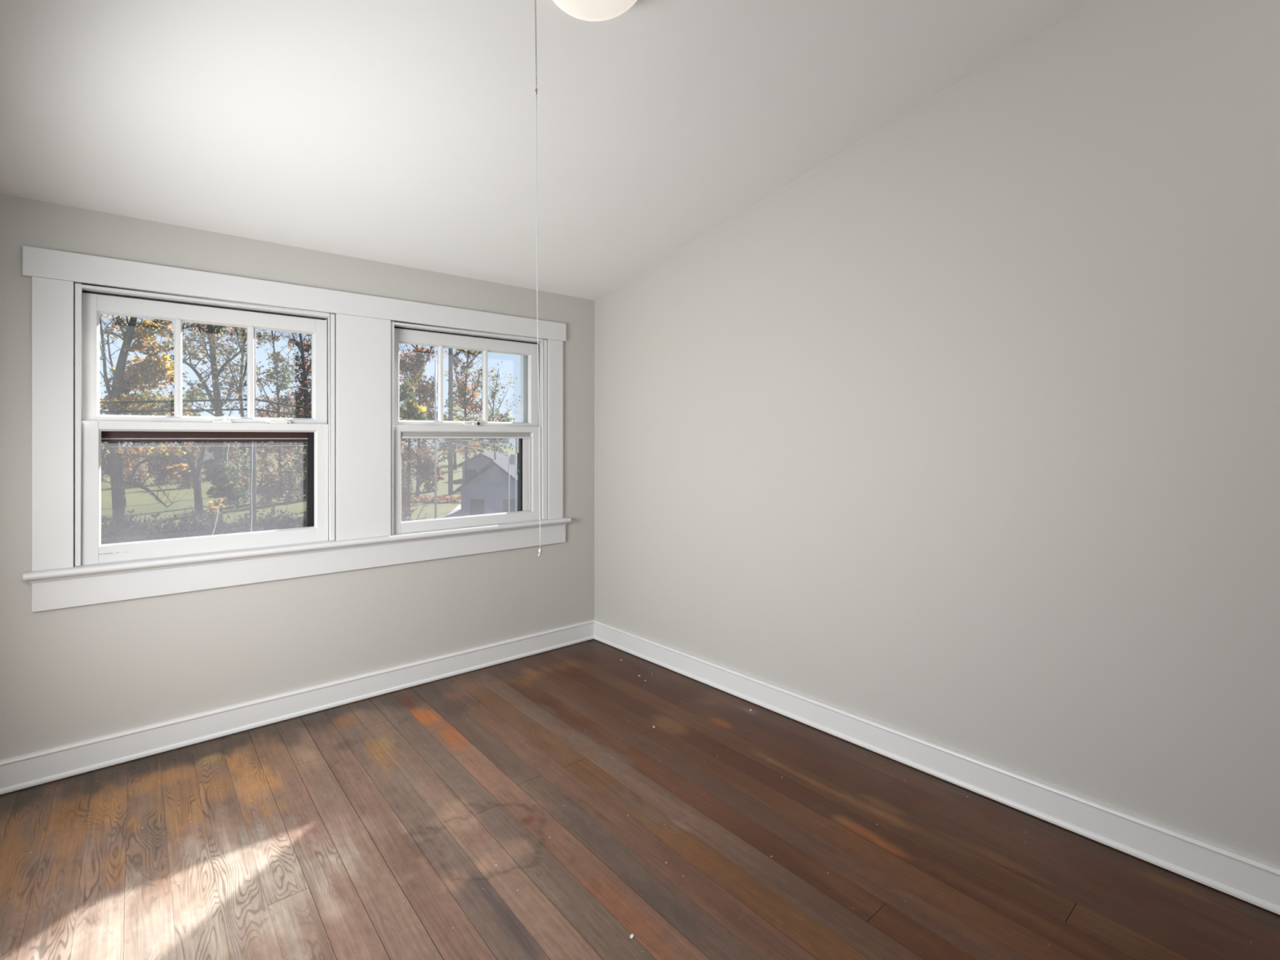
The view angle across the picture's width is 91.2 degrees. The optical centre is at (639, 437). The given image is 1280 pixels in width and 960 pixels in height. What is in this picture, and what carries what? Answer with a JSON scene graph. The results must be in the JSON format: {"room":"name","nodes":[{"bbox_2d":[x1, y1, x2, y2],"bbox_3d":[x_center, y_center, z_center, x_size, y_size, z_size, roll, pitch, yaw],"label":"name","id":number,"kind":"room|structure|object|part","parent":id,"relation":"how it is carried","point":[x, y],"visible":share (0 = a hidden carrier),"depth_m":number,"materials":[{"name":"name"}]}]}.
{"room":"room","nodes":[
{"label":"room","id":0,"kind":"room"},
{"bbox_2d":[0,193,594,762],"bbox_3d":[-1.442,0.343,3.184,3.220,2.514,0.160,0,0,-41],"label":"wall","id":1,"kind":"structure","parent":0,"point":[68,675],"depth_m":2.77,"materials":[{"name":"beige paint"}]},
{"bbox_2d":[22,245,571,612],"bbox_3d":[-1.424,-0.030,3.180,2.430,1.361,0.250,0,0,-41],"label":"window","id":2,"kind":"structure","parent":1,"relation":"in","point":[91,428],"depth_m":2.75,"materials":[{"name":"white wood"}]},
{"bbox_3d":[-1.915,-0.328,2.823,0.907,0.510,0.036,0,0,-41],"label":"storm frame","id":3,"kind":"part","parent":2,"relation":"part of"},
{"bbox_3d":[-1.925,-0.028,2.814,0.782,0.089,0.025,0,0,-41],"label":"storm rail","id":4,"kind":"part","parent":2,"relation":"part of","materials":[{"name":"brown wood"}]},
{"bbox_3d":[-1.881,-0.311,2.785,0.896,0.535,0.035,0,0,-41],"label":"sash","id":5,"kind":"part","parent":2,"relation":"part of","materials":[{"name":"white wood"}]},
{"bbox_3d":[-1.858,0.224,2.756,0.894,0.581,0.036,0,0,-41],"label":"sash","id":6,"kind":"part","parent":2,"relation":"part of","materials":[{"name":"white wood"}]},
{"bbox_2d":[0,619,594,795],"bbox_3d":[-1.380,1.238,3.114,2.900,0.116,0.028,0,0,-41],"label":"baseboard","id":7,"kind":"structure","parent":1,"relation":"attached to","point":[45,766],"depth_m":2.81,"materials":[{"name":"white wood"}]},
{"bbox_2d":[391,320,563,534],"bbox_3d":[-0.943,-0.038,3.626,1.052,1.128,0.210,0,0,-41],"label":"window","id":8,"kind":"structure","parent":1,"relation":"in","point":[526,430],"depth_m":3.71,"materials":[{"name":"white wood"}]},
{"bbox_3d":[-1.026,-0.033,3.603,0.763,0.066,0.018,0,0,-41],"label":"storm rail","id":9,"kind":"part","parent":8,"relation":"part of","materials":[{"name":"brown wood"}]},
{"bbox_3d":[-0.975,-0.311,3.575,0.898,0.535,0.035,0,0,-41],"label":"sash","id":10,"kind":"part","parent":8,"relation":"part of","materials":[{"name":"white wood"}]},
{"bbox_3d":[-0.953,0.224,3.545,0.896,0.581,0.036,0,0,-41],"label":"sash","id":11,"kind":"part","parent":8,"relation":"part of","materials":[{"name":"white wood"}]},
{"bbox_3d":[-0.993,-0.038,3.603,0.948,1.128,0.178,0,0,-41],"label":"frame","id":12,"kind":"part","parent":8,"relation":"part of","materials":[{"name":"white wood"}]},
{"bbox_3d":[-1.006,-0.328,3.615,0.913,0.510,0.036,0,0,-41],"label":"storm frame","id":13,"kind":"part","parent":8,"relation":"part of","materials":[{"name":"white metal"}]},
{"bbox_2d":[0,0,1093,300],"bbox_3d":[0.023,-1.382,1.503,3.220,0.977,4.620,0,0,-41],"label":"ceiling","id":14,"kind":"structure","parent":0,"point":[398,132],"depth_m":2.18,"materials":[{"name":"white paint"}]},
{"bbox_2d":[534,0,637,556],"bbox_3d":[-0.124,-0.498,1.659,0.308,1.598,0.286,0,0,-41],"label":"ceiling lamp","id":15,"kind":"object","parent":14,"relation":"hanging from","point":[584,10],"visible":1,"depth_m":1.69,"materials":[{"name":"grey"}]},
{"bbox_3d":[-0.267,-1.062,1.600,0.008,0.353,0.004,0,0,0],"label":"pull chain","id":16,"kind":"part","parent":15,"relation":"part of","materials":[{"name":"silver metal"}]},
{"bbox_3d":[-0.260,-0.299,1.600,0.012,1.158,0.002,0,0,0],"label":"pull cord","id":17,"kind":"part","parent":15,"relation":"part of","materials":[{"name":"white"}]},
{"bbox_3d":[-0.118,-1.216,1.665,0.290,0.119,0.286,0,0,-41],"label":"lamp shade","id":18,"kind":"part","parent":15,"relation":"part of","materials":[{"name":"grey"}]},
{"bbox_2d":[0,639,1279,959],"bbox_3d":[-0.049,1.306,1.440,3.392,0.012,4.600,0,0,-41],"label":"floor","id":19,"kind":"structure","parent":0,"point":[535,806],"depth_m":1.99,"materials":[{"name":"brown wood"}]},
{"bbox_2d":[594,0,1279,866],"bbox_3d":[1.177,-0.080,2.509,0.160,3.359,4.300,0,0,-41],"label":"wall","id":20,"kind":"structure","parent":0,"point":[962,433],"depth_m":2.23,"materials":[{"name":"beige paint"}]},
{"bbox_2d":[593,618,1279,915],"bbox_3d":[1.106,1.238,2.447,0.028,0.116,4.300,0,0,-41],"label":"baseboard","id":21,"kind":"structure","parent":20,"relation":"attached to","point":[1251,880],"depth_m":2.22,"materials":[{"name":"white wood"}]},
{"label":"outside","id":22,"kind":"structure","parent":0,"visible":0},
{"bbox_2d":[444,504,461,517],"bbox_3d":[-5.144,4.480,33.000,15.249,0.020,16.896,0,0,4],"label":"driveway","id":23,"kind":"structure","parent":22,"point":[456,512],"depth_m":37.20,"materials":[{"name":"grey concrete"}]},
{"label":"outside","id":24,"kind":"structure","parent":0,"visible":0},
{"bbox_2d":[101,445,519,542],"bbox_3d":[-105.621,4.600,124.918,400.000,0.200,319.400,0,0,-41],"label":"lawn","id":25,"kind":"structure","parent":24,"point":[135,500],"depth_m":44.16,"materials":[{"name":"green plant"}]},
{"bbox_2d":[101,450,109,485],"bbox_3d":[-51.113,3.052,58.624,2.662,3.895,2.794,0,0,-41],"label":"bush","id":26,"kind":"object","parent":25,"relation":"on","point":[105,475],"visible":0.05,"depth_m":58.95,"materials":[{"name":"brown plant"}]},
{"bbox_2d":[99,382,169,459],"bbox_3d":[-66.091,-2.334,82.214,8.992,13.670,9.614,0,0,-41],"label":"tree","id":27,"kind":"object","parent":25,"relation":"on","point":[160,388],"visible":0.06,"depth_m":82.30,"materials":[{"name":"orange plant"}]},
{"bbox_2d":[123,456,154,488],"bbox_3d":[-45.875,2.978,57.147,2.656,4.261,3.692,0,0,-41],"label":"bush","id":28,"kind":"object","parent":25,"relation":"on","point":[140,475],"visible":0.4,"depth_m":56.76,"materials":[{"name":"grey plant"}]},
{"bbox_2d":[99,314,194,524],"bbox_3d":[-26.376,-2.638,33.056,7.580,14.574,4.514,0,0,5],"label":"tree","id":29,"kind":"object","parent":25,"relation":"on","point":[146,371],"visible":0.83,"depth_m":32.73,"materials":[{"name":"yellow plant"}]},
{"bbox_2d":[146,457,177,484],"bbox_3d":[-45.874,3.227,60.189,2.565,3.794,3.092,0,0,-41],"label":"bush","id":30,"kind":"object","parent":25,"relation":"on","point":[163,473],"visible":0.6,"depth_m":59.76,"materials":[{"name":"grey plant"}]},
{"bbox_2d":[137,385,199,460],"bbox_3d":[-73.337,-1.926,97.259,10.897,12.855,10.541,0,0,-41],"label":"tree","id":31,"kind":"object","parent":25,"relation":"on","point":[166,389],"visible":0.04,"depth_m":95.84,"materials":[{"name":"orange plant"}]},
{"bbox_2d":[140,413,210,516],"bbox_3d":[-26.741,1.616,35.661,4.976,5.961,3.342,0,0,25],"label":"forked tree","id":32,"kind":"object","parent":25,"relation":"on","point":[191,456],"visible":0.59,"depth_m":35.83,"materials":[{"name":"grey plant"}]},
{"bbox_2d":[146,451,214,470],"bbox_3d":[-64.858,3.401,89.500,9.597,3.041,9.759,0,0,-41],"label":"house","id":33,"kind":"structure","parent":25,"relation":"on","point":[209,455],"depth_m":86.00,"materials":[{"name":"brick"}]},
{"bbox_2d":[172,458,205,488],"bbox_3d":[-40.393,3.061,56.156,2.243,4.316,2.614,0,0,11],"label":"bush","id":34,"kind":"object","parent":25,"relation":"on","point":[187,476],"visible":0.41,"depth_m":55.80,"materials":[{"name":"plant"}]},
{"bbox_2d":[140,317,266,505],"bbox_3d":[-28.565,-3.743,41.606,8.962,16.674,5.192,0,0,28],"label":"tree","id":35,"kind":"object","parent":25,"relation":"on","point":[211,335],"visible":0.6,"depth_m":41.83,"materials":[{"name":"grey plant"}]},
{"bbox_2d":[197,497,226,521],"bbox_3d":[-17.595,3.484,25.824,0.937,2.102,1.523,0,0,-14],"label":"shrub","id":36,"kind":"object","parent":25,"relation":"on","point":[212,508],"visible":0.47,"depth_m":25.72,"materials":[{"name":"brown plant"}]},
{"bbox_2d":[186,441,241,462],"bbox_3d":[-74.502,1.442,109.849,9.995,6.854,9.691,0,0,-41],"label":"tree","id":37,"kind":"object","parent":25,"relation":"on","point":[212,449],"visible":0.18,"depth_m":109.40,"materials":[{"name":"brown plant"}]},
{"bbox_2d":[198,444,248,528],"bbox_3d":[-19.250,2.426,28.744,2.023,4.263,1.894,0,0,2],"label":"evergreen shrub","id":38,"kind":"object","parent":25,"relation":"on","point":[221,474],"visible":0.95,"depth_m":28.52,"materials":[{"name":"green plant"}]},
{"bbox_2d":[222,448,249,509],"bbox_3d":[-25.279,2.617,39.325,1.964,3.941,3.904,0,0,-13],"label":"bush","id":39,"kind":"object","parent":25,"relation":"on","point":[244,483],"visible":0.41,"depth_m":39.06,"materials":[{"name":"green plant"}]},
{"bbox_2d":[218,326,271,493],"bbox_3d":[-31.435,-4.242,49.907,5.322,18.424,3.783,0,0,37],"label":"slender tree","id":40,"kind":"object","parent":25,"relation":"on","point":[241,389],"visible":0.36,"depth_m":49.91,"materials":[{"name":"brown plant"}]},
{"bbox_2d":[249,328,256,528],"bbox_3d":[-15.413,-1.122,24.972,2.200,11.245,0.299,0,0,-41],"label":"utility pole","id":41,"kind":"object","parent":25,"relation":"on","point":[252,490],"visible":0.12,"depth_m":24.93,"materials":[{"name":"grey wood"}]},
{"bbox_2d":[99,408,247,413],"bbox_3d":[-25.874,-1.135,25.775,21.332,0.251,0.084,0,0,7],"label":"overhead cable","id":42,"kind":"object","parent":41,"relation":"attached to","point":[237,409],"visible":0.45,"depth_m":24.91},
{"bbox_2d":[99,398,247,403],"bbox_3d":[-25.874,-1.513,25.775,21.332,0.250,0.084,0,0,7],"label":"overhead cable","id":43,"kind":"object","parent":41,"relation":"attached to","point":[241,399],"visible":0.56,"depth_m":24.91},
{"bbox_2d":[110,376,244,386],"bbox_3d":[-25.874,-2.379,25.775,21.332,0.664,0.012,0,0,7],"label":"overhead cable","id":44,"kind":"object","parent":41,"relation":"attached to","point":[241,376],"visible":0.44,"depth_m":24.87,"materials":[{"name":"grey metal"}]},
{"bbox_2d":[255,408,311,417],"bbox_3d":[-14.986,-0.970,36.975,0.084,0.374,24.854,0,0,0],"label":"overhead cable","id":45,"kind":"object","parent":41,"relation":"attached to","point":[256,409],"visible":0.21,"depth_m":26.29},
{"bbox_2d":[255,398,451,420],"bbox_3d":[-14.986,-1.324,36.975,0.084,0.427,24.854,0,0,0],"label":"overhead cable","id":46,"kind":"object","parent":41,"relation":"attached to","point":[256,399],"visible":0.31,"depth_m":26.50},
{"bbox_2d":[257,376,450,408],"bbox_3d":[-14.986,-2.189,36.975,0.012,0.473,24.851,0,0,0],"label":"overhead cable","id":47,"kind":"object","parent":41,"relation":"attached to","point":[258,376],"visible":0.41,"depth_m":27.03,"materials":[{"name":"grey metal"}]},
{"bbox_2d":[101,502,413,544],"bbox_3d":[-15.950,3.663,23.533,14.899,2.614,3.294,0,0,0],"label":"hedge","id":48,"kind":"object","parent":25,"relation":"on","point":[111,535],"visible":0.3,"depth_m":23.52,"materials":[{"name":"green plant"}]},
{"bbox_2d":[229,402,296,470],"bbox_3d":[-52.191,-0.236,88.097,8.954,9.475,8.777,0,0,-41],"label":"tree","id":49,"kind":"object","parent":25,"relation":"on","point":[260,445],"visible":0.26,"depth_m":87.44,"materials":[{"name":"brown plant"}]},
{"bbox_2d":[246,444,282,503],"bbox_3d":[-25.728,2.586,43.310,1.796,4.660,2.815,0,0,3],"label":"bush","id":50,"kind":"object","parent":25,"relation":"on","point":[265,489],"visible":0.77,"depth_m":43.00,"materials":[{"name":"grey plant"}]},
{"bbox_2d":[245,328,307,497],"bbox_3d":[-27.309,-2.658,47.258,3.992,14.658,4.272,0,0,-41],"label":"tree","id":51,"kind":"object","parent":25,"relation":"on","point":[275,356],"visible":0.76,"depth_m":46.86,"materials":[{"name":"brown plant"}]},
{"bbox_2d":[257,380,311,471],"bbox_3d":[-43.297,-1.271,79.630,9.092,11.543,8.913,0,0,-41],"label":"tree","id":52,"kind":"object","parent":25,"relation":"on","point":[288,408],"visible":0.09,"depth_m":78.59,"materials":[{"name":"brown plant"}]},
{"bbox_2d":[270,448,304,503],"bbox_3d":[-23.931,2.586,42.949,1.744,4.320,3.358,0,0,-1],"label":"bush","id":53,"kind":"object","parent":25,"relation":"on","point":[291,487],"visible":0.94,"depth_m":42.54,"materials":[{"name":"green plant"}]},
{"bbox_2d":[278,331,311,477],"bbox_3d":[-20.261,-2.969,37.691,3.398,15.158,4.373,0,0,-41],"label":"tree","id":54,"kind":"object","parent":25,"relation":"on","point":[306,399],"visible":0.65,"depth_m":37.88,"materials":[{"name":"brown plant"}]},
{"bbox_2d":[297,450,306,500],"bbox_3d":[-23.860,2.730,45.693,2.493,4.615,2.658,0,0,-41],"label":"bush","id":55,"kind":"object","parent":25,"relation":"on","point":[304,482],"visible":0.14,"depth_m":45.03,"materials":[{"name":"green plant"}]},
{"bbox_2d":[401,457,414,507],"bbox_3d":[-15.271,2.701,39.982,1.728,4.457,3.056,0,0,0],"label":"bush","id":56,"kind":"object","parent":25,"relation":"on","point":[404,482],"visible":0.22,"depth_m":40.12,"materials":[{"name":"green plant"}]},
{"bbox_2d":[399,343,437,496],"bbox_3d":[-17.390,-3.605,47.711,5.608,16.273,3.805,0,0,21],"label":"tree","id":57,"kind":"object","parent":25,"relation":"on","point":[411,366],"visible":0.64,"depth_m":47.14,"materials":[{"name":"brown plant"}]},
{"bbox_2d":[401,491,437,520],"bbox_3d":[-7.022,3.091,19.904,1.111,2.820,2.054,0,0,-22],"label":"twigs","id":58,"kind":"object","parent":25,"relation":"on","point":[404,508],"visible":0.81,"depth_m":20.03,"materials":[{"name":"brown plant"}]},
{"bbox_2d":[399,384,440,475],"bbox_3d":[-26.808,-1.909,73.844,8.323,12.819,8.679,0,0,-41],"label":"tree","id":59,"kind":"object","parent":25,"relation":"on","point":[423,444],"visible":0.08,"depth_m":73.62,"materials":[{"name":"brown plant"}]},
{"bbox_2d":[399,369,444,516],"bbox_3d":[-13.067,0.329,36.351,2.984,8.345,3.097,0,0,-41],"label":"tree","id":60,"kind":"object","parent":25,"relation":"on","point":[423,464],"visible":0.63,"depth_m":35.93,"materials":[{"name":"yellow plant"}]},
{"bbox_2d":[414,446,442,492],"bbox_3d":[-17.816,2.836,52.721,2.368,4.530,2.555,0,0,24],"label":"bush","id":61,"kind":"object","parent":25,"relation":"on","point":[428,488],"visible":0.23,"depth_m":52.19,"materials":[{"name":"grey plant"}]},
{"bbox_2d":[401,493,461,503],"bbox_3d":[-14.805,4.348,43.949,5.331,0.699,2.907,0,0,-4],"label":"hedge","id":62,"kind":"object","parent":25,"relation":"on","point":[451,499],"visible":0.61,"depth_m":43.52,"materials":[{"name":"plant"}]},
{"bbox_2d":[434,359,436,518],"bbox_3d":[-10.765,0.185,33.000,0.110,8.630,0.107,0,0,-41],"label":"lamp post","id":63,"kind":"object","parent":25,"relation":"on","point":[435,406],"visible":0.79,"depth_m":32.96,"materials":[{"name":"metal"}]},
{"bbox_2d":[448,347,453,494],"bbox_3d":[-15.086,-4.245,49.969,2.200,17.491,0.446,0,0,-41],"label":"utility pole","id":64,"kind":"object","parent":25,"relation":"on","point":[450,350],"visible":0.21,"depth_m":49.87,"materials":[{"name":"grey wood"}]},
{"bbox_2d":[426,395,484,470],"bbox_3d":[-25.860,-0.807,87.875,8.677,10.618,8.642,0,0,-41],"label":"tree","id":65,"kind":"object","parent":25,"relation":"on","point":[443,446],"visible":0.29,"depth_m":87.18,"materials":[{"name":"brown plant"}]},
{"bbox_2d":[443,348,502,481],"bbox_3d":[-13.923,-3.359,52.084,4.853,16.013,5.112,0,0,-8],"label":"tree","id":66,"kind":"object","parent":25,"relation":"on","point":[462,389],"visible":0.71,"depth_m":51.88,"materials":[{"name":"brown plant"}]},
{"bbox_2d":[457,451,508,480],"bbox_3d":[-16.723,3.054,69.500,4.650,2.892,7.700,0,0,0],"label":"house","id":67,"kind":"structure","parent":25,"relation":"on","point":[475,464],"depth_m":66.00,"materials":[{"name":"grey"}]},
{"bbox_2d":[453,457,518,515],"bbox_3d":[-8.403,2.954,39.000,4.471,3.348,6.700,0,0,0],"label":"house","id":68,"kind":"structure","parent":25,"relation":"on","point":[486,492],"depth_m":36.00,"materials":[{"name":"grey"}]},
{"bbox_2d":[457,415,513,459],"bbox_3d":[-27.324,0.249,107.694,10.463,9.405,9.321,0,0,-41],"label":"tree","id":69,"kind":"object","parent":25,"relation":"on","point":[491,441],"visible":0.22,"depth_m":107.13,"materials":[{"name":"grey plant"}]},
{"bbox_2d":[472,363,519,459],"bbox_3d":[-9.970,-0.370,44.355,3.850,9.744,3.282,0,0,-41],"label":"sparse tree","id":70,"kind":"object","parent":25,"relation":"on","point":[500,418],"visible":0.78,"depth_m":44.04,"materials":[{"name":"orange plant"}]},
{"bbox_2d":[508,453,516,511],"bbox_3d":[-4.274,2.518,21.019,0.274,3.965,0.082,0,0,0],"label":"road sign","id":71,"kind":"object","parent":25,"relation":"on","point":[512,458],"visible":0.63,"depth_m":20.99,"materials":[{"name":"metal"}]},
{"bbox_3d":[-4.389,2.518,21.000,0.041,3.965,0.041,0,0,-19],"label":"post","id":72,"kind":"part","parent":71,"relation":"part of","materials":[{"name":"metal"}]},
{"bbox_3d":[-4.282,0.725,21.050,0.189,0.336,0.020,0,0,0],"label":"panel","id":73,"kind":"part","parent":71,"relation":"part of","materials":[{"name":"white metal"}]},
{"bbox_3d":[-4.158,2.518,21.000,0.041,3.965,0.041,0,0,26],"label":"post","id":74,"kind":"part","parent":71,"relation":"part of","materials":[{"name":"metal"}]},
{"bbox_2d":[515,453,519,511],"bbox_3d":[-4.590,2.538,23.981,0.255,3.926,0.252,0,0,-41],"label":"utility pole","id":75,"kind":"object","parent":25,"relation":"on","point":[517,454],"visible":0.2,"depth_m":23.93,"materials":[{"name":"wood"}]},
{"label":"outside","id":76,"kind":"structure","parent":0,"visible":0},
{"bbox_2d":[454,438,519,447],"bbox_3d":[-8.270,0.143,31.200,0.034,0.316,38.762,0,0,-20],"label":"overhead cable","id":77,"kind":"object","parent":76,"point":[455,438],"visible":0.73,"depth_m":24.08,"materials":[{"name":"white metal"}]},
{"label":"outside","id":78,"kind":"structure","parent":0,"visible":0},
{"bbox_2d":[452,442,506,454],"bbox_3d":[-9.718,0.456,35.300,0.034,0.241,30.066,0,0,-20],"label":"overhead cable","id":79,"kind":"object","parent":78,"point":[452,442],"visible":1,"depth_m":27.31,"materials":[{"name":"white metal"}]}
]}

